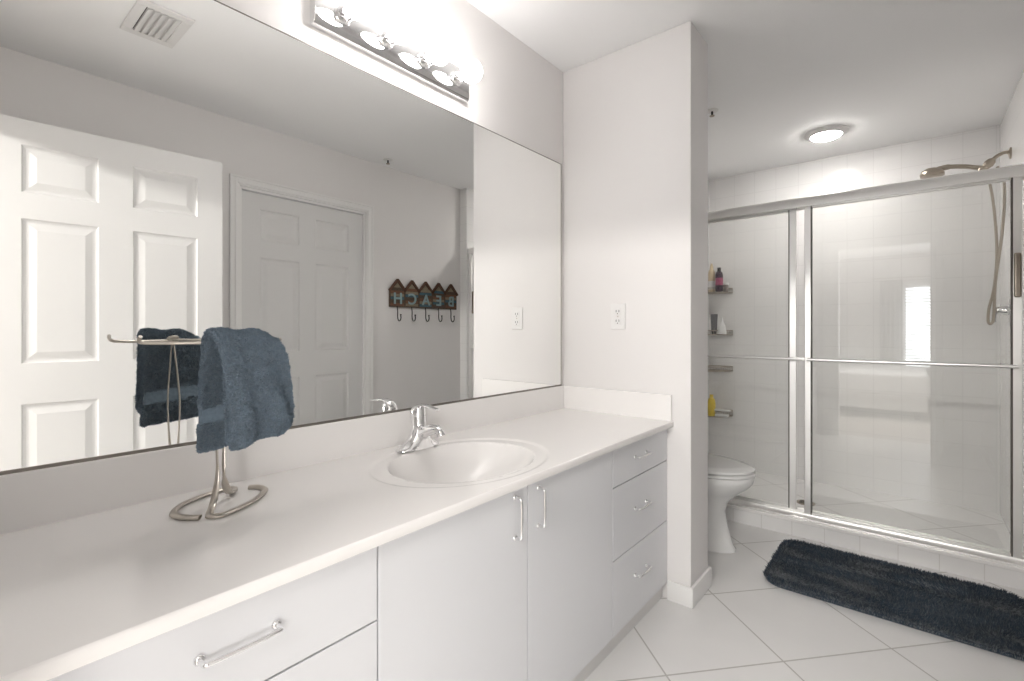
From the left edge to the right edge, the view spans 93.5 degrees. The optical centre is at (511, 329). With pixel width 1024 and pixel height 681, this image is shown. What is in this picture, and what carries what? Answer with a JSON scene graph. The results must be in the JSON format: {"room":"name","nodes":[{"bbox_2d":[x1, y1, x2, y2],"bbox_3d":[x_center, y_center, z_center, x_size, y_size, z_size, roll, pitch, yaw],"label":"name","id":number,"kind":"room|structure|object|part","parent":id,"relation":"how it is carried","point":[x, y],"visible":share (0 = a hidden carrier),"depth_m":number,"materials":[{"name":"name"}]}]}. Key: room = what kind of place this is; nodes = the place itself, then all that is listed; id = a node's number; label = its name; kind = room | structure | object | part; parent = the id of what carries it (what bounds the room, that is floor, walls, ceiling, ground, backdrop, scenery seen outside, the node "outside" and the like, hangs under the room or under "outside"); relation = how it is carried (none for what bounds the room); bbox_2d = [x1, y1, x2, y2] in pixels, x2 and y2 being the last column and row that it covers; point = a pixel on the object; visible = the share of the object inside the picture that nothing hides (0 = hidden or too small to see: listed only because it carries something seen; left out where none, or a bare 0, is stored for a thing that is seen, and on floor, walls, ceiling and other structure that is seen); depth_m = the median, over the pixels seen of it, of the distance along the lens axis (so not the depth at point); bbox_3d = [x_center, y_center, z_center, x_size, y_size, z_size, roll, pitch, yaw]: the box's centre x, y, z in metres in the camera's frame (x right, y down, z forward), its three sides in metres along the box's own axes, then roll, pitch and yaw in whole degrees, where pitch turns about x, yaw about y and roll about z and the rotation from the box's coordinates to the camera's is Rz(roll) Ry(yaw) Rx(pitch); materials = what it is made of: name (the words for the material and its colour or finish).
{"room":"bathroom","nodes":[
{"label":"bathroom","id":0,"kind":"room"},
{"bbox_2d":[217,0,708,452],"bbox_3d":[0.270,-0.068,2.521,0.120,2.440,4.530,0,0,40],"label":"wall","id":1,"kind":"structure","parent":0,"point":[518,95],"depth_m":1.94,"materials":[{"name":"white paint"}]},
{"bbox_2d":[0,0,561,474],"bbox_3d":[-0.402,-0.273,1.608,0.009,1.096,2.022,0,0,40],"label":"wall mirror","id":2,"kind":"object","parent":1,"relation":"attached to","point":[171,170],"visible":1,"depth_m":1.23,"materials":[{"name":"silver glass"}]},
{"bbox_2d":[0,385,564,534],"bbox_3d":[-0.392,0.343,1.615,0.014,0.136,2.045,0,0,40],"label":"backsplash","id":3,"kind":"structure","parent":1,"relation":"attached to","point":[39,497],"depth_m":1.17,"materials":[{"name":"stone"}]},
{"bbox_2d":[310,0,482,102],"bbox_3d":[-0.328,-0.938,1.586,0.152,0.114,0.626,0,0,40],"label":"vanity light","id":4,"kind":"object","parent":1,"relation":"attached to","point":[350,22],"visible":1,"depth_m":1.54,"materials":[{"name":"silver metal"}]},
{"bbox_2d":[334,0,371,25],"bbox_3d":[-0.460,-0.938,1.402,0.122,0.080,0.080,0,0,40],"label":"bulb","id":5,"kind":"object","parent":4,"relation":"attached to","point":[346,12],"depth_m":1.39,"materials":[{"name":"white glass"}]},
{"bbox_2d":[379,15,414,48],"bbox_3d":[-0.361,-0.938,1.521,0.122,0.080,0.080,0,0,40],"label":"bulb","id":6,"kind":"object","parent":4,"relation":"attached to","point":[400,30],"depth_m":1.50,"materials":[{"name":"white glass"}]},
{"bbox_2d":[418,39,450,68],"bbox_3d":[-0.262,-0.938,1.641,0.122,0.080,0.080,0,0,40],"label":"bulb","id":7,"kind":"object","parent":4,"relation":"attached to","point":[438,52],"depth_m":1.61,"materials":[{"name":"white glass"}]},
{"bbox_2d":[451,59,482,85],"bbox_3d":[-0.163,-0.938,1.761,0.122,0.080,0.080,0,0,40],"label":"bulb","id":8,"kind":"object","parent":4,"relation":"attached to","point":[470,71],"depth_m":1.73,"materials":[{"name":"white glass"}]},
{"bbox_2d":[563,21,707,597],"bbox_3d":[0.569,-0.068,2.290,0.635,2.440,0.219,0,0,40],"label":"wall partition","id":9,"kind":"structure","parent":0,"point":[635,116],"depth_m":2.14,"materials":[{"name":"white paint"}]},
{"bbox_2d":[611,303,625,328],"bbox_3d":[0.486,-0.062,2.211,0.074,0.118,0.009,0,0,40],"label":"wall outlet","id":10,"kind":"object","parent":9,"relation":"attached to","point":[618,311],"visible":1,"depth_m":2.21,"materials":[{"name":"white plastic"}]},
{"bbox_2d":[614,308,620,314],"bbox_3d":[0.484,-0.084,2.209,0.034,0.033,0.004,0,0,40],"label":"receptacle","id":11,"kind":"object","parent":10,"relation":"attached to","point":[617,311],"depth_m":2.21,"materials":[{"name":"white plastic"}]},
{"bbox_2d":[614,318,620,324],"bbox_3d":[0.484,-0.040,2.209,0.034,0.033,0.004,0,0,40],"label":"receptacle","id":12,"kind":"object","parent":10,"relation":"attached to","point":[617,321],"depth_m":2.21,"materials":[{"name":"white plastic"}]},
{"bbox_2d":[667,566,711,608],"bbox_3d":[0.574,1.109,2.286,0.648,0.085,0.245,0,0,40],"label":"baseboard","id":13,"kind":"structure","parent":9,"relation":"attached to","point":[681,594],"depth_m":2.03,"materials":[{"name":"white paint"}]},
{"bbox_2d":[466,0,1023,179],"bbox_3d":[1.029,-1.338,1.893,2.090,0.100,4.530,0,0,40],"label":"ceiling","id":14,"kind":"structure","parent":0,"point":[892,72],"depth_m":2.27,"materials":[{"name":"white paint"}]},
{"bbox_2d":[708,108,718,116],"bbox_3d":[1.175,-1.270,2.831,0.070,0.036,0.070,0,0,40],"label":"sprinkler","id":15,"kind":"object","parent":14,"relation":"attached to","point":[711,111],"visible":0.91,"depth_m":2.82,"materials":[{"name":"white metal"}]},
{"bbox_2d":[804,125,848,141],"bbox_3d":[2.052,-1.268,3.150,0.250,0.040,0.250,0,0,40],"label":"recessed light","id":16,"kind":"object","parent":14,"relation":"in","point":[826,133],"visible":1,"depth_m":3.10,"materials":[{"name":"white glass"}]},
{"bbox_2d":[585,472,1023,680],"bbox_3d":[1.029,1.202,1.893,2.090,0.100,4.530,0,0,40],"label":"floor","id":17,"kind":"structure","parent":0,"point":[745,627],"depth_m":1.84,"materials":[{"name":"tile"}]},
{"bbox_2d":[49,547,376,680],"bbox_3d":[-0.645,0.783,0.879,0.562,0.738,0.588,0,0,40],"label":"base cabinet","id":18,"kind":"object","parent":17,"relation":"on","point":[321,625],"visible":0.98,"depth_m":0.80,"materials":[{"name":"white laminate"}]},
{"bbox_3d":[-0.413,0.483,0.741,0.028,0.016,0.127,0,0,40],"label":"handle","id":19,"kind":"part","parent":18,"relation":"part of","materials":[{"name":"silver metal"}]},
{"bbox_3d":[-0.430,0.693,0.755,0.018,0.245,0.501,0,0,40],"label":"drawer","id":20,"kind":"part","parent":18,"relation":"part of","materials":[{"name":"white laminate"}]},
{"bbox_2d":[375,451,612,680],"bbox_3d":[-0.149,0.783,1.478,0.562,0.738,0.967,0,0,40],"label":"base cabinet","id":21,"kind":"object","parent":17,"relation":"on","point":[517,585],"visible":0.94,"depth_m":1.25,"materials":[{"name":"white laminate"}]},
{"bbox_2d":[0,385,673,680],"bbox_3d":[-0.181,0.396,1.441,0.562,0.240,2.045,0,0,40],"label":"countertop","id":22,"kind":"structure","parent":21,"relation":"on","point":[95,565],"depth_m":1.01,"materials":[{"name":"stone"}]},
{"bbox_2d":[137,335,281,520],"bbox_3d":[-0.660,0.199,1.071,0.258,0.377,0.203,0,0,-20],"label":"towel stand","id":23,"kind":"object","parent":22,"relation":"on","point":[227,489],"visible":0.62,"depth_m":1.04,"materials":[{"name":"silver metal"}]},
{"bbox_3d":[-0.706,0.021,1.026,0.148,0.021,0.030,0,0,-39],"label":"arm","id":24,"kind":"part","parent":23,"relation":"part of","materials":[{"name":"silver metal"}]},
{"bbox_3d":[-0.683,0.207,1.072,0.093,0.360,0.199,0,0,-1],"label":"wire leg","id":25,"kind":"part","parent":23,"relation":"part of","materials":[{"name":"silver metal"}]},
{"bbox_3d":[-0.610,0.207,1.081,0.077,0.360,0.200,0,0,5],"label":"wire leg","id":26,"kind":"part","parent":23,"relation":"part of","materials":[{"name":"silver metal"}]},
{"bbox_2d":[195,326,294,453],"bbox_3d":[-0.547,0.124,1.010,0.166,0.264,0.167,0,0,40],"label":"hand towel","id":27,"kind":"object","parent":23,"relation":"hanging from","point":[245,387],"visible":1,"depth_m":0.99,"materials":[{"name":"blue fabric"}]},
{"bbox_2d":[396,404,444,451],"bbox_3d":[-0.284,0.314,1.590,0.161,0.146,0.147,0,0,7],"label":"faucet","id":28,"kind":"object","parent":22,"relation":"on","point":[419,438],"visible":1,"depth_m":1.56,"materials":[{"name":"silver metal"}]},
{"bbox_3d":[-0.279,0.254,1.568,0.112,0.026,0.037,0,0,40],"label":"lever","id":29,"kind":"part","parent":28,"relation":"part of","materials":[{"name":"silver metal"}]},
{"bbox_3d":[-0.268,0.336,1.558,0.123,0.068,0.053,0,0,40],"label":"spout","id":30,"kind":"part","parent":28,"relation":"part of","materials":[{"name":"silver metal"}]},
{"bbox_2d":[388,442,534,482],"bbox_3d":[-0.144,0.454,1.456,0.389,0.125,0.478,0,0,40],"label":"sink","id":31,"kind":"object","parent":22,"relation":"in","point":[445,462],"depth_m":1.58,"materials":[{"name":"white ceramic"}]},
{"bbox_3d":[-0.117,0.747,1.135,0.018,0.666,0.476,0,0,40],"label":"cabinet door","id":32,"kind":"part","parent":21,"relation":"part of","materials":[{"name":"white laminate"}]},
{"bbox_3d":[0.017,0.493,1.260,0.028,0.123,0.016,0,0,40],"label":"handle","id":33,"kind":"part","parent":21,"relation":"part of","materials":[{"name":"silver metal"}]},
{"bbox_3d":[0.083,0.493,1.340,0.028,0.123,0.016,0,0,40],"label":"handle","id":34,"kind":"part","parent":21,"relation":"part of","materials":[{"name":"silver metal"}]},
{"bbox_3d":[0.192,0.747,1.507,0.018,0.666,0.483,0,0,40],"label":"cabinet door","id":35,"kind":"part","parent":21,"relation":"part of","materials":[{"name":"white laminate"}]},
{"bbox_2d":[607,429,666,655],"bbox_3d":[0.315,0.783,2.039,0.562,0.738,0.490,0,0,40],"label":"base cabinet","id":36,"kind":"object","parent":17,"relation":"on","point":[639,467],"visible":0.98,"depth_m":1.84,"materials":[{"name":"white laminate"}]},
{"bbox_3d":[0.503,0.948,1.883,0.018,0.264,0.486,0,0,40],"label":"drawer","id":37,"kind":"part","parent":36,"relation":"part of","materials":[{"name":"white laminate"}]},
{"bbox_3d":[0.503,0.685,1.883,0.018,0.253,0.486,0,0,40],"label":"drawer","id":38,"kind":"part","parent":36,"relation":"part of","materials":[{"name":"white laminate"}]},
{"bbox_3d":[0.503,0.484,1.883,0.018,0.141,0.486,0,0,40],"label":"drawer","id":39,"kind":"part","parent":36,"relation":"part of","materials":[{"name":"white laminate"}]},
{"bbox_3d":[0.507,0.926,1.852,0.028,0.016,0.116,0,0,40],"label":"handle","id":40,"kind":"part","parent":36,"relation":"part of","materials":[{"name":"silver metal"}]},
{"bbox_3d":[0.507,0.674,1.852,0.028,0.016,0.116,0,0,40],"label":"handle","id":41,"kind":"part","parent":36,"relation":"part of","materials":[{"name":"silver metal"}]},
{"bbox_3d":[0.507,0.480,1.852,0.028,0.016,0.116,0,0,40],"label":"handle","id":42,"kind":"part","parent":36,"relation":"part of","materials":[{"name":"silver metal"}]},
{"bbox_2d":[708,453,755,552],"bbox_3d":[0.957,0.774,2.674,0.720,0.755,0.460,0,0,40],"label":"toilet","id":43,"kind":"object","parent":17,"relation":"on","point":[728,477],"visible":0.27,"depth_m":2.49,"materials":[{"name":"white ceramic"}]},
{"bbox_3d":[1.027,0.739,2.615,0.537,0.018,0.376,0,0,40],"label":"seat","id":44,"kind":"part","parent":43,"relation":"part of","materials":[{"name":"white plastic"}]},
{"bbox_3d":[1.026,0.715,2.616,0.535,0.025,0.374,0,0,40],"label":"lid","id":45,"kind":"part","parent":43,"relation":"part of","materials":[{"name":"white ceramic"}]},
{"bbox_2d":[797,500,815,505],"bbox_3d":[1.956,1.149,3.210,0.112,0.005,0.112,0,0,40],"label":"shower drain","id":46,"kind":"object","parent":17,"relation":"on","point":[801,502],"visible":0.43,"depth_m":3.21,"materials":[{"name":"silver metal"}]},
{"bbox_2d":[725,507,1023,589],"bbox_3d":[1.661,1.113,2.720,1.770,0.078,0.140,0,0,40],"label":"shower curb","id":47,"kind":"object","parent":17,"relation":"on","point":[992,574],"depth_m":2.44,"materials":[{"name":"tile"}]},
{"bbox_2d":[726,503,1023,572],"bbox_3d":[1.661,1.064,2.720,1.770,0.020,0.152,0,0,40],"label":"trim","id":48,"kind":"structure","parent":47,"relation":"on","point":[784,517],"depth_m":2.43,"materials":[{"name":"polished aluminium"}]},
{"bbox_2d":[708,164,1023,566],"bbox_3d":[1.661,0.154,2.720,1.770,1.799,0.110,0,0,40],"label":"shower door frame","id":49,"kind":"structure","parent":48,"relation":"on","point":[1012,171],"depth_m":2.48,"materials":[{"name":"silver metal"}]},
{"bbox_2d":[708,208,803,508],"bbox_3d":[1.332,0.167,2.999,0.847,1.745,0.067,0,0,40],"label":"shower door","id":50,"kind":"structure","parent":49,"relation":"attached to","point":[792,358],"depth_m":2.78,"materials":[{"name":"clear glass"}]},
{"bbox_3d":[1.328,-0.695,3.030,0.802,0.023,0.021,0,0,40],"label":"rail","id":51,"kind":"part","parent":50,"relation":"part of","materials":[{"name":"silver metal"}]},
{"bbox_3d":[1.328,1.028,3.030,0.802,0.021,0.021,0,0,40],"label":"rail","id":52,"kind":"part","parent":50,"relation":"part of","materials":[{"name":"silver metal"}]},
{"bbox_2d":[804,176,1021,558],"bbox_3d":[1.962,0.167,2.429,0.847,1.745,0.062,0,0,40],"label":"shower door","id":53,"kind":"structure","parent":49,"relation":"attached to","point":[1015,366],"depth_m":2.22,"materials":[{"name":"clear glass"}]},
{"bbox_3d":[1.974,-0.695,2.443,0.847,0.023,0.021,0,0,40],"label":"rail","id":54,"kind":"part","parent":53,"relation":"part of","materials":[{"name":"silver metal"}]},
{"bbox_3d":[1.974,1.028,2.443,0.847,0.021,0.021,0,0,40],"label":"rail","id":55,"kind":"part","parent":53,"relation":"part of","materials":[{"name":"silver metal"}]},
{"bbox_3d":[2.275,-0.248,2.168,0.024,0.200,0.018,0,0,40],"label":"door pull","id":56,"kind":"part","parent":53,"relation":"part of","materials":[{"name":"silver metal"}]},
{"bbox_2d":[762,539,1023,660],"bbox_3d":[1.651,1.132,2.124,0.928,0.037,0.587,0,0,40],"label":"bath rug","id":57,"kind":"object","parent":17,"relation":"on","point":[991,619],"visible":1,"depth_m":2.05,"materials":[{"name":"black fabric"}]},
{"bbox_2d":[709,125,999,513],"bbox_3d":[2.487,-0.068,3.562,1.970,2.440,0.100,0,0,40],"label":"wall","id":58,"kind":"structure","parent":0,"point":[910,277],"depth_m":3.42,"materials":[{"name":"tile"}]},
{"bbox_2d":[708,365,732,371],"bbox_3d":[1.713,0.323,4.013,0.194,0.043,0.185,0,0,40],"label":"corner shelf","id":59,"kind":"object","parent":58,"relation":"attached to","point":[723,367],"visible":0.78,"depth_m":3.99,"materials":[{"name":"silver metal"}]},
{"bbox_2d":[708,287,732,293],"bbox_3d":[1.713,-0.329,4.013,0.194,0.043,0.185,0,0,40],"label":"corner shelf","id":60,"kind":"object","parent":58,"relation":"attached to","point":[713,292],"visible":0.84,"depth_m":3.98,"materials":[{"name":"silver metal"}]},
{"bbox_2d":[708,264,714,291],"bbox_3d":[1.661,-0.433,4.012,0.055,0.235,0.055,0,0,40],"label":"shampoo bottle","id":61,"kind":"object","parent":60,"relation":"on","point":[711,274],"visible":0.94,"depth_m":3.99,"materials":[{"name":"beige plastic"}]},
{"bbox_2d":[715,267,722,291],"bbox_3d":[1.699,-0.413,3.954,0.059,0.195,0.059,0,0,40],"label":"shampoo bottle","id":62,"kind":"object","parent":60,"relation":"on","point":[719,275],"visible":1,"depth_m":3.93,"materials":[{"name":"black"}]},
{"bbox_2d":[723,283,728,291],"bbox_3d":[1.762,-0.352,3.974,0.045,0.072,0.044,0,0,40],"label":"jar","id":63,"kind":"object","parent":60,"relation":"on","point":[725,285],"visible":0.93,"depth_m":3.96,"materials":[{"name":"grey plastic"}]},
{"bbox_2d":[708,330,732,334],"bbox_3d":[1.713,0.021,4.013,0.194,0.043,0.185,0,0,40],"label":"corner shelf","id":64,"kind":"object","parent":58,"relation":"attached to","point":[708,330],"visible":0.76,"depth_m":3.97,"materials":[{"name":"silver metal"}]},
{"bbox_2d":[710,314,717,333],"bbox_3d":[1.669,-0.049,3.980,0.040,0.165,0.042,0,0,-7],"label":"tube","id":65,"kind":"object","parent":64,"relation":"on","point":[714,317],"visible":1,"depth_m":3.97,"materials":[{"name":"grey plastic"}]},
{"bbox_2d":[718,317,725,333],"bbox_3d":[1.718,-0.036,3.939,0.062,0.140,0.062,0,0,40],"label":"pump bottle","id":66,"kind":"object","parent":64,"relation":"on","point":[722,328],"visible":1,"depth_m":3.92,"materials":[{"name":"white plastic"}]},
{"bbox_2d":[708,408,732,417],"bbox_3d":[1.713,0.693,4.013,0.194,0.053,0.185,0,0,40],"label":"corner shelf","id":67,"kind":"object","parent":58,"relation":"attached to","point":[717,408],"visible":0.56,"depth_m":3.98,"materials":[{"name":"silver metal"}]},
{"bbox_2d":[708,394,715,415],"bbox_3d":[1.648,0.621,3.983,0.064,0.175,0.064,0,0,40],"label":"wash bottle","id":68,"kind":"object","parent":67,"relation":"on","point":[711,401],"visible":0.94,"depth_m":3.96,"materials":[{"name":"yellow plastic"}]},
{"bbox_2d":[715,413,728,417],"bbox_3d":[1.716,0.697,3.940,0.100,0.022,0.060,0,0,40],"label":"soap bar","id":69,"kind":"object","parent":67,"relation":"on","point":[716,414],"visible":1,"depth_m":3.92,"materials":[{"name":"white"}]},
{"bbox_2d":[714,408,730,411],"bbox_3d":[1.719,0.655,3.935,0.120,0.014,0.045,0,0,40],"label":"scrub brush","id":70,"kind":"object","parent":67,"relation":"on","point":[716,409],"visible":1,"depth_m":3.93,"materials":[{"name":"white"}]},
{"bbox_2d":[1000,70,1023,552],"bbox_3d":[2.761,-0.068,2.505,0.200,2.440,1.180,0,0,40],"label":"wall","id":71,"kind":"structure","parent":0,"point":[1012,123],"depth_m":2.81,"materials":[{"name":"tile"}]},
{"bbox_2d":[920,164,1005,324],"bbox_3d":[2.606,-0.503,2.801,0.115,0.953,0.368,0,0,-41],"label":"shower","id":72,"kind":"object","parent":71,"relation":"attached to","point":[939,171],"visible":0.84,"depth_m":2.70,"materials":[{"name":"silver metal"}]},
{"bbox_3d":[2.622,-0.947,2.816,0.214,0.066,0.035,0,0,40],"label":"handle","id":73,"kind":"part","parent":72,"relation":"part of","materials":[{"name":"silver metal"}]},
{"bbox_2d":[977,147,1011,170],"bbox_3d":[2.733,-0.957,2.731,0.140,0.125,0.064,0,0,40],"label":"shower fixture","id":74,"kind":"object","parent":71,"relation":"attached to","point":[990,162],"visible":0.94,"depth_m":2.72,"materials":[{"name":"silver metal"}]},
{"bbox_3d":[2.753,-0.981,2.714,0.086,0.049,0.020,0,0,40],"label":"arm","id":75,"kind":"part","parent":74,"relation":"part of","materials":[{"name":"silver metal"}]},
{"bbox_2d":[991,298,1009,322],"bbox_3d":[2.722,-0.110,2.680,0.085,0.169,0.169,0,0,40],"label":"shower valve","id":76,"kind":"object","parent":71,"relation":"attached to","point":[1004,309],"visible":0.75,"depth_m":2.66,"materials":[{"name":"silver metal"}]}
]}

